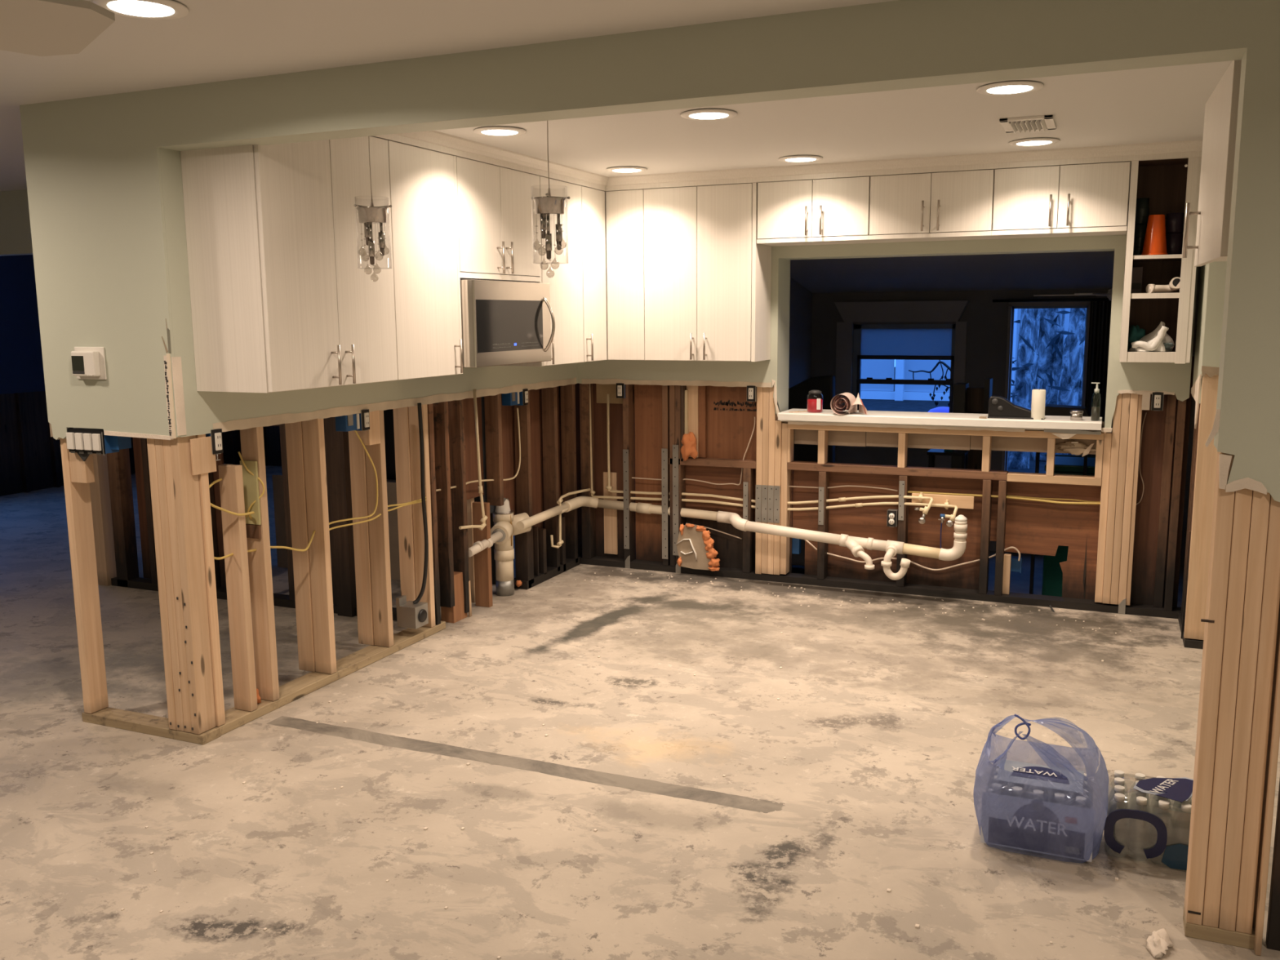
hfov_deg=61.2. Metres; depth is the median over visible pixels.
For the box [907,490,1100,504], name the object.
cable
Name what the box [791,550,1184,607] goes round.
floor
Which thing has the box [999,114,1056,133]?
ceiling vent
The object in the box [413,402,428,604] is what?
cable
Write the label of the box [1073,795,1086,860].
bottle
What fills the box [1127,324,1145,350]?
cloth
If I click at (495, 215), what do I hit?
upper cabinet
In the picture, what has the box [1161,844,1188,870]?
print
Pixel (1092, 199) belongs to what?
upper cabinet
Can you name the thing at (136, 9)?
recessed light
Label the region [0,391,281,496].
wall
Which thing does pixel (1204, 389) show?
wall
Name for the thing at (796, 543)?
electrical box
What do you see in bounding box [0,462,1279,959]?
floor
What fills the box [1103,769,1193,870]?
pack
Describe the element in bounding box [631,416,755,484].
cable
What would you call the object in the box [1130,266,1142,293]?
box
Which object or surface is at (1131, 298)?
shelf
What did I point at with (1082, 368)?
tree
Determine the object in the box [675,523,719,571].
board
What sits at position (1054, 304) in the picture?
window
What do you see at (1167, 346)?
cloth
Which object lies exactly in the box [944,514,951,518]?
outlet
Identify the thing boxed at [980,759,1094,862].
pack
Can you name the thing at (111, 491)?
wall partition
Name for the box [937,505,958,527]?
shutoff valve
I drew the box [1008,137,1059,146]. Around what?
recessed light
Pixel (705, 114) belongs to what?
recessed light
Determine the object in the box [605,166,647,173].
recessed light
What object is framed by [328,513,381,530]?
cable
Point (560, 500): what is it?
supply pipe
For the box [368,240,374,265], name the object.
bulb
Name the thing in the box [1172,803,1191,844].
bottle
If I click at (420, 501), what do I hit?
cable
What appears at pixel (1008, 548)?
cable
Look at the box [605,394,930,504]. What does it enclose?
supply pipe
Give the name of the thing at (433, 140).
trim
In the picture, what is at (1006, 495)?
cable
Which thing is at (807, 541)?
cable
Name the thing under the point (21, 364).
wall
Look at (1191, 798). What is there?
bottle
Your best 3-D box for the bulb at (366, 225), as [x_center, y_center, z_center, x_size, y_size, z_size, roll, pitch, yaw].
[-1.024,-0.926,4.068,0.022,0.088,0.023,3,9,23]
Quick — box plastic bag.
[973,713,1108,862]
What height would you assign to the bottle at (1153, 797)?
0.188 m
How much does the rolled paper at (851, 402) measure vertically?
0.118 m
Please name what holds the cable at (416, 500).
attached to the wall at (455, 580)
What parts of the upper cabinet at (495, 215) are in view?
door, rail, handle, handle, door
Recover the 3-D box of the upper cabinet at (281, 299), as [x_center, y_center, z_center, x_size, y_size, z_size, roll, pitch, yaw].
[-1.339,-0.889,4.274,0.400,1.032,0.770,3,9,23]
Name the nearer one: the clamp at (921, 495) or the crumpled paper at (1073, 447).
the crumpled paper at (1073, 447)
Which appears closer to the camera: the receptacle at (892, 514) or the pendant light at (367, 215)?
the pendant light at (367, 215)
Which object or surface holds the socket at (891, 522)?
attached to the receptacle at (892, 514)
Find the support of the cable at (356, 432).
attached to the wall at (455, 580)
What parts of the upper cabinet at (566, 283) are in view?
handle, door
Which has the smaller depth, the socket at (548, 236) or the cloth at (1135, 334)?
the socket at (548, 236)
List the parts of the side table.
leg, leg, leg, leg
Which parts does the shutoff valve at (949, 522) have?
knob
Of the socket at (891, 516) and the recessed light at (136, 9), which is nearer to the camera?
the recessed light at (136, 9)
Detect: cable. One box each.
[208,478,256,559]
[238,451,265,517]
[270,530,315,551]
[328,430,377,524]
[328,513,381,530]
[387,496,426,506]
[387,498,426,511]
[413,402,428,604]
[435,408,520,491]
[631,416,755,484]
[685,523,742,539]
[788,484,897,491]
[804,539,817,550]
[826,546,1020,570]
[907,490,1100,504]
[940,523,942,548]
[1006,494,1100,502]
[1136,412,1146,504]
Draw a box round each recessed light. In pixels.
[91,0,189,19]
[473,126,525,136]
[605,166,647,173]
[680,108,737,120]
[778,155,822,162]
[976,80,1044,95]
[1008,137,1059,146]
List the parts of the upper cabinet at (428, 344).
handle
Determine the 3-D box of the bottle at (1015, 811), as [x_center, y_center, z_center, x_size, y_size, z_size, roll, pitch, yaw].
[1.162,1.040,3.341,0.060,0.188,0.059,3,9,23]
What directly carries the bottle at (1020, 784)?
on the pack at (1007, 827)
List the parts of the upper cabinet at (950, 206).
door, handle, rail, handle, door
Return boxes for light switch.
[66,427,131,461]
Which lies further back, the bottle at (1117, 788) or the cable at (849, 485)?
the cable at (849, 485)
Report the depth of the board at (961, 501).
6.17 m
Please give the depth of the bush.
11.16 m
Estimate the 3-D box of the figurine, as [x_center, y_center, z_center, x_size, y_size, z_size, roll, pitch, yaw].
[2.587,-0.726,5.465,0.210,0.150,0.171,3,9,23]
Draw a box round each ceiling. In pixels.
[0,0,1232,191]
[790,251,1114,293]
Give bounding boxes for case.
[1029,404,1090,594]
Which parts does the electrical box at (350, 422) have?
label plate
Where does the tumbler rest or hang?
on the upper cabinet at (1169, 184)
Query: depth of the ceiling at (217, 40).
3.85 m
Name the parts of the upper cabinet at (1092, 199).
door, handle, rail, handle, door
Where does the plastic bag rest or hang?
on the floor at (797, 856)
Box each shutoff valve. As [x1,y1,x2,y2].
[914,497,933,524]
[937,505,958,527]
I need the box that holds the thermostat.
[71,346,106,379]
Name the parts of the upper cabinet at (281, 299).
door, handle, handle, door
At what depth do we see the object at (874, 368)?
20.58 m
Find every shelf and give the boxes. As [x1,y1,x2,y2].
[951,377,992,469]
[1130,297,1178,299]
[1133,257,1182,261]
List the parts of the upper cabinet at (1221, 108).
handle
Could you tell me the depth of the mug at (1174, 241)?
5.44 m
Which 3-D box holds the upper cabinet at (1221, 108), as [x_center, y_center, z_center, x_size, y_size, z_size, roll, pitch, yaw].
[1.847,-0.854,2.963,0.594,0.492,0.670,3,9,23]
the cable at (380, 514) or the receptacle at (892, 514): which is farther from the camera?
the receptacle at (892, 514)
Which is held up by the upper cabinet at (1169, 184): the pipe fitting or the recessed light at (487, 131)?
the pipe fitting
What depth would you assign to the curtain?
8.71 m
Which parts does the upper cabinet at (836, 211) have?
door, handle, rail, handle, door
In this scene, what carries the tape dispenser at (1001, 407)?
on the countertop
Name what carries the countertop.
attached to the wall at (664, 401)
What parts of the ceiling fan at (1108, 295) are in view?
blade, blade, motor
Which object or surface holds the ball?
on the ground
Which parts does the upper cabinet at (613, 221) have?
handle, door, door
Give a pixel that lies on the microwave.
(504, 322)
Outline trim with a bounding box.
[371,130,1202,191]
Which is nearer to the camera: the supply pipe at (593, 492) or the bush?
the supply pipe at (593, 492)
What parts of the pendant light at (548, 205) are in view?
stem, cord, canopy plate, lamp shade, stem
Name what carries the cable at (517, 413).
attached to the wall at (455, 580)
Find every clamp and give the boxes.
[918,492,923,502]
[944,499,949,509]
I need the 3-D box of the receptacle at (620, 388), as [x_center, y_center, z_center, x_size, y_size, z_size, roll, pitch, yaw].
[-0.119,-0.573,6.923,0.056,0.098,0.063,3,9,23]
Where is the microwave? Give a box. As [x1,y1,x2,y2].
[460,278,555,368]
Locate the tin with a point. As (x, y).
(1075, 415)
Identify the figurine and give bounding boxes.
[1128,321,1174,351]
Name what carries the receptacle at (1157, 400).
attached to the wall at (664, 401)
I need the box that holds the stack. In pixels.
[468,497,531,596]
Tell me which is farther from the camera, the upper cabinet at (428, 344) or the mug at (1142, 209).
the mug at (1142, 209)
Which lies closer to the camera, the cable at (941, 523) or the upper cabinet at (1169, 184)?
the upper cabinet at (1169, 184)
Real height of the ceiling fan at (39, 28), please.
0.360 m
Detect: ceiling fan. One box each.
[0,0,115,56]
[1033,288,1112,300]
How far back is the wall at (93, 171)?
3.08 m
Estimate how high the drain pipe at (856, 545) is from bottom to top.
0.378 m
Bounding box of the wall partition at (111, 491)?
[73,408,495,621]
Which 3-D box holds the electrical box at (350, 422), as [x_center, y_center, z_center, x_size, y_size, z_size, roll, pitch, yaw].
[-1.341,-0.267,4.959,0.067,0.080,0.090,3,9,23]
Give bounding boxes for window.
[834,300,968,413]
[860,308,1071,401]
[1001,301,1090,471]
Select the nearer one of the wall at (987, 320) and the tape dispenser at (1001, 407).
the tape dispenser at (1001, 407)
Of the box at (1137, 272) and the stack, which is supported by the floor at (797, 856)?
the stack
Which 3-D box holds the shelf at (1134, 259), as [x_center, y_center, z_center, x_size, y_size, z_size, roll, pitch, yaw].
[2.618,-1.119,5.452,0.267,0.018,0.286,3,9,23]
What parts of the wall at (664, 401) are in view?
nail plate, nail plate, nail plate, rail, nail plate, nail plate, nail plate, nail plate, nail plate, nail plate, sill plate, rail, nail plate, rail, rail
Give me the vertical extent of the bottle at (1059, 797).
0.188 m
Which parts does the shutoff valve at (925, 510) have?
knob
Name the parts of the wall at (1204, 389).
sill plate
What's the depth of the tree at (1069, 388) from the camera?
10.66 m
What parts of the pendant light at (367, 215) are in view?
cord, stem, canopy plate, lamp shade, stem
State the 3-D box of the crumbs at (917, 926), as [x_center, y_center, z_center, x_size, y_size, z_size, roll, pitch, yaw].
[0.353,0.957,4.559,3.189,0.005,4.268,3,9,23]
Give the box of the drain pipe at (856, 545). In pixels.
[515,496,967,580]
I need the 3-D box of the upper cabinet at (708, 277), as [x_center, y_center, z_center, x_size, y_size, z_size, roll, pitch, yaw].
[0.392,-1.225,6.381,0.686,1.032,0.354,3,9,23]
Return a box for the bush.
[908,360,951,406]
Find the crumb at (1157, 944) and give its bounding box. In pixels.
[1145,928,1174,958]
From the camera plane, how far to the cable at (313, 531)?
4.70 m
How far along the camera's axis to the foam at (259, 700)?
4.53 m
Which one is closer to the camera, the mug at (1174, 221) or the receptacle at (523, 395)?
the mug at (1174, 221)
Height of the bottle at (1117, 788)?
0.188 m
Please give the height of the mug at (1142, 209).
0.130 m
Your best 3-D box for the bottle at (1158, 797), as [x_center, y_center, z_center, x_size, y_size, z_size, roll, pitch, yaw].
[1.587,1.044,3.295,0.060,0.188,0.059,3,9,23]
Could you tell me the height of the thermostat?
0.123 m
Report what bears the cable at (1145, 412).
attached to the wall at (664, 401)
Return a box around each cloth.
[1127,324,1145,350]
[1163,342,1173,350]
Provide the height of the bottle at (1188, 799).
0.188 m
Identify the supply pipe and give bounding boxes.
[458,389,488,530]
[550,488,591,548]
[589,383,954,511]
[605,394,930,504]
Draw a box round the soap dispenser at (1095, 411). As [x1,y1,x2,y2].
[1090,382,1101,421]
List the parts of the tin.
lid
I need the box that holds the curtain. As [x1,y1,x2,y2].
[992,297,1119,456]
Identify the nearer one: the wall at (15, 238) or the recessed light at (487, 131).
the recessed light at (487, 131)
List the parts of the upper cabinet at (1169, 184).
panel, panel, panel, panel, panel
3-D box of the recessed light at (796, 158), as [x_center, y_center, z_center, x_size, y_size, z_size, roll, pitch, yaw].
[0.837,-1.671,5.632,0.230,0.012,0.230,3,9,23]
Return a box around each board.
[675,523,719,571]
[911,493,973,509]
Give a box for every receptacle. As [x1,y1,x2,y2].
[205,428,223,461]
[358,408,369,431]
[517,388,528,405]
[616,382,625,398]
[746,385,756,401]
[886,508,897,527]
[1151,391,1164,410]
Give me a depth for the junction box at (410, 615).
5.46 m
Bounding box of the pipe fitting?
[1146,276,1180,293]
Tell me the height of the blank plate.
0.093 m
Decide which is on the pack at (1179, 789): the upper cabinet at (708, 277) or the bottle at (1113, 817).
the bottle at (1113, 817)
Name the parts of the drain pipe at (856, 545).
trap arm, trap arm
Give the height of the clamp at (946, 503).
0.053 m
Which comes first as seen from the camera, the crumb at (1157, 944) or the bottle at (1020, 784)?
the crumb at (1157, 944)
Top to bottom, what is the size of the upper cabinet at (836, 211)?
0.368 m
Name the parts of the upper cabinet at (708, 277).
door, handle, handle, door, panel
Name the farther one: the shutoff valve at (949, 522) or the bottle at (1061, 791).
the shutoff valve at (949, 522)
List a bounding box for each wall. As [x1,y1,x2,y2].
[0,189,32,256]
[0,254,45,394]
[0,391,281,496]
[19,0,1279,955]
[159,147,580,735]
[574,235,1200,618]
[788,277,812,388]
[811,288,1193,564]
[1177,261,1226,648]
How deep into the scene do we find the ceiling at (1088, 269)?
8.41 m
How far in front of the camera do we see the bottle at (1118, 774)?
3.43 m
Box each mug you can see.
[1133,224,1146,255]
[1134,197,1149,225]
[1164,212,1184,234]
[1165,233,1183,254]
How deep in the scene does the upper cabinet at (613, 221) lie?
6.42 m
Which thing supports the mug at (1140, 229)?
on the upper cabinet at (1169, 184)
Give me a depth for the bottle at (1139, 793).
3.30 m
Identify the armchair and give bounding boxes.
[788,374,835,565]
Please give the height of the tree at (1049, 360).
3.056 m
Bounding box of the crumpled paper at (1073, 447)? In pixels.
[1055,439,1096,456]
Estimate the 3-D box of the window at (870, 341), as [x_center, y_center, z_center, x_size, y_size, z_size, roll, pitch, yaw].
[2.261,-0.933,9.446,1.135,1.235,0.160,3,9,23]
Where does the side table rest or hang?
on the floor at (1019, 582)
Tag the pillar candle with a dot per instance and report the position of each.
(1038, 396)
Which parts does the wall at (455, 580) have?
sill plate, sill plate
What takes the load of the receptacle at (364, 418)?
attached to the wall at (455, 580)
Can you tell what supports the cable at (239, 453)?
attached to the wall at (455, 580)
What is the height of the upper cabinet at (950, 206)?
0.368 m
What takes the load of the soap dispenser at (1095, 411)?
on the countertop
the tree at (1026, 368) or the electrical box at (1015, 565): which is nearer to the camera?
the electrical box at (1015, 565)
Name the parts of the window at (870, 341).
frame, sash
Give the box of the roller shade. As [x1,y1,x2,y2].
[860,328,951,355]
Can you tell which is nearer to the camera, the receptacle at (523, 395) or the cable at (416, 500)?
the cable at (416, 500)
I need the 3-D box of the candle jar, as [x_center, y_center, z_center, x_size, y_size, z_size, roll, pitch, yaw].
[1.047,-0.472,6.477,0.095,0.133,0.095,3,9,23]
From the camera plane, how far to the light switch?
4.19 m
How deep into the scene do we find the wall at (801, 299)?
9.33 m
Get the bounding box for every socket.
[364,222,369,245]
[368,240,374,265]
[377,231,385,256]
[417,608,426,622]
[539,213,546,239]
[545,233,551,259]
[555,223,562,249]
[888,513,894,519]
[888,519,894,524]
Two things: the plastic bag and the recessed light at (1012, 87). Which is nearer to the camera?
the plastic bag
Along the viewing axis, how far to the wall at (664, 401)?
6.41 m
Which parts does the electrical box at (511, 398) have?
label plate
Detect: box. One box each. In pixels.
[335,413,359,431]
[395,595,428,629]
[502,391,519,405]
[791,537,800,554]
[1010,556,1022,573]
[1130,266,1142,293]
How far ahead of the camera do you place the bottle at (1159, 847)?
3.21 m
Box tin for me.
[1070,409,1083,420]
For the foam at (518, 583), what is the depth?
6.53 m
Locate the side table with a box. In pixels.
[926,448,968,468]
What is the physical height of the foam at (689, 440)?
0.187 m
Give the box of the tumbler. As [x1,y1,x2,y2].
[1141,214,1168,255]
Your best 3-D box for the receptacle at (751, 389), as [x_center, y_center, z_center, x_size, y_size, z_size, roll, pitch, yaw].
[0.682,-0.527,6.581,0.056,0.098,0.063,3,9,23]
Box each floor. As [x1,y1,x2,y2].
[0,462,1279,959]
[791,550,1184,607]
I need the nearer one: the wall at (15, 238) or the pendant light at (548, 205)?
the pendant light at (548, 205)
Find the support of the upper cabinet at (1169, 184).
attached to the wall at (664, 401)
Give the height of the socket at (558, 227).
0.088 m
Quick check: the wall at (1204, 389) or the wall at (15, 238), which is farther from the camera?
the wall at (15, 238)
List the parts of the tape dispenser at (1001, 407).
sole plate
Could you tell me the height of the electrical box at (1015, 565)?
0.090 m
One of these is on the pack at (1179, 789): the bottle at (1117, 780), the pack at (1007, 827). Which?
the bottle at (1117, 780)
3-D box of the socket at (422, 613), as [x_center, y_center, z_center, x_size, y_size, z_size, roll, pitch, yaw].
[-1.099,0.688,5.482,0.012,0.066,0.066,3,9,23]
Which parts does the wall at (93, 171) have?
sill plate, sill plate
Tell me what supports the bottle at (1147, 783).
on the pack at (1179, 789)
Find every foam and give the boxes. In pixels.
[256,688,261,703]
[515,580,522,586]
[680,431,697,461]
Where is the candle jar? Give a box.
[806,390,822,413]
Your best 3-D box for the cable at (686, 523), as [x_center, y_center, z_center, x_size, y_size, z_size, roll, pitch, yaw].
[0.468,0.324,6.859,0.377,0.080,0.008,3,9,23]
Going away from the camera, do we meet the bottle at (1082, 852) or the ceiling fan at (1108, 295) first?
the bottle at (1082, 852)
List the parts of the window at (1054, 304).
frame, frame, frame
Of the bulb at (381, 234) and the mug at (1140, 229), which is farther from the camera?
the mug at (1140, 229)
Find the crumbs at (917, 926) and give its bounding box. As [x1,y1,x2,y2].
[120,569,1135,959]
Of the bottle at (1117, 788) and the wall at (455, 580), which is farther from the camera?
the wall at (455, 580)
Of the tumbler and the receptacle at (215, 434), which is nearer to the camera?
the receptacle at (215, 434)
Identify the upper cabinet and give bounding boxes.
[180,136,397,392]
[387,140,463,380]
[453,155,543,373]
[500,176,583,366]
[581,186,645,362]
[643,182,771,361]
[756,176,879,246]
[868,168,996,242]
[991,161,1130,239]
[1119,156,1201,364]
[1182,59,1241,266]
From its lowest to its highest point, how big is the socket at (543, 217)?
0.088 m
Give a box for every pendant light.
[353,136,391,281]
[530,120,569,277]
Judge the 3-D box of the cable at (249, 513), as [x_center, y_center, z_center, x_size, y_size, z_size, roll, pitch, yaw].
[-1.623,0.152,4.336,0.083,0.325,0.316,5,10,31]
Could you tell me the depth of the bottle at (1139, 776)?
3.41 m
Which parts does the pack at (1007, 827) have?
panel, panel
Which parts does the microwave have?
glass panel, glass trim, handle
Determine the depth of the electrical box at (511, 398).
6.27 m
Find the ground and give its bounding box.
[860,366,1046,473]
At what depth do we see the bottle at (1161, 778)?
3.39 m
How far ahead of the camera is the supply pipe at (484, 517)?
5.89 m
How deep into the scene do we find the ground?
19.39 m
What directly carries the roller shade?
attached to the window at (870, 341)
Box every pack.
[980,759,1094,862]
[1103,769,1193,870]
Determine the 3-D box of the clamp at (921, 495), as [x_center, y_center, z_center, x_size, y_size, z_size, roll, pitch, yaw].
[1.615,0.099,6.221,0.024,0.053,0.038,3,9,23]
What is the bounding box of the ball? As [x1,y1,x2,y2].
[928,406,949,413]
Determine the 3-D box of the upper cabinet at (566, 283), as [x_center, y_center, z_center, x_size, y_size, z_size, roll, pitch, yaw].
[-0.571,-1.165,6.040,0.400,1.032,0.490,3,9,23]
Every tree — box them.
[1007,308,1060,468]
[1029,308,1066,461]
[1044,307,1086,473]
[1062,342,1084,455]
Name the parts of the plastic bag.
handle, handle, handle, handle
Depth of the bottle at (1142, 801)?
3.23 m
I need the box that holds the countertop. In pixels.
[777,408,1112,439]
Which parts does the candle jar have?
lid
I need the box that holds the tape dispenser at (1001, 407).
[987,395,1044,419]
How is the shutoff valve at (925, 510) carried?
attached to the supply pipe at (609, 487)
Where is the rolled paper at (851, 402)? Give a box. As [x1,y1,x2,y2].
[830,392,867,414]
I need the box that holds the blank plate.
[1141,391,1150,409]
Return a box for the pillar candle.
[1031,388,1045,419]
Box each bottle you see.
[1008,782,1023,795]
[1009,786,1022,849]
[1050,789,1069,805]
[1054,792,1064,801]
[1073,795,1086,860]
[1105,792,1128,857]
[1106,777,1128,839]
[1106,785,1128,841]
[1108,769,1128,831]
[1126,773,1149,835]
[1126,780,1150,843]
[1127,790,1150,852]
[1127,796,1151,861]
[1146,776,1170,837]
[1147,796,1171,846]
[1148,795,1172,855]
[1149,800,1173,865]
[1168,798,1191,841]
[1170,797,1191,845]
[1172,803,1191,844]
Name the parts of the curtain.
rod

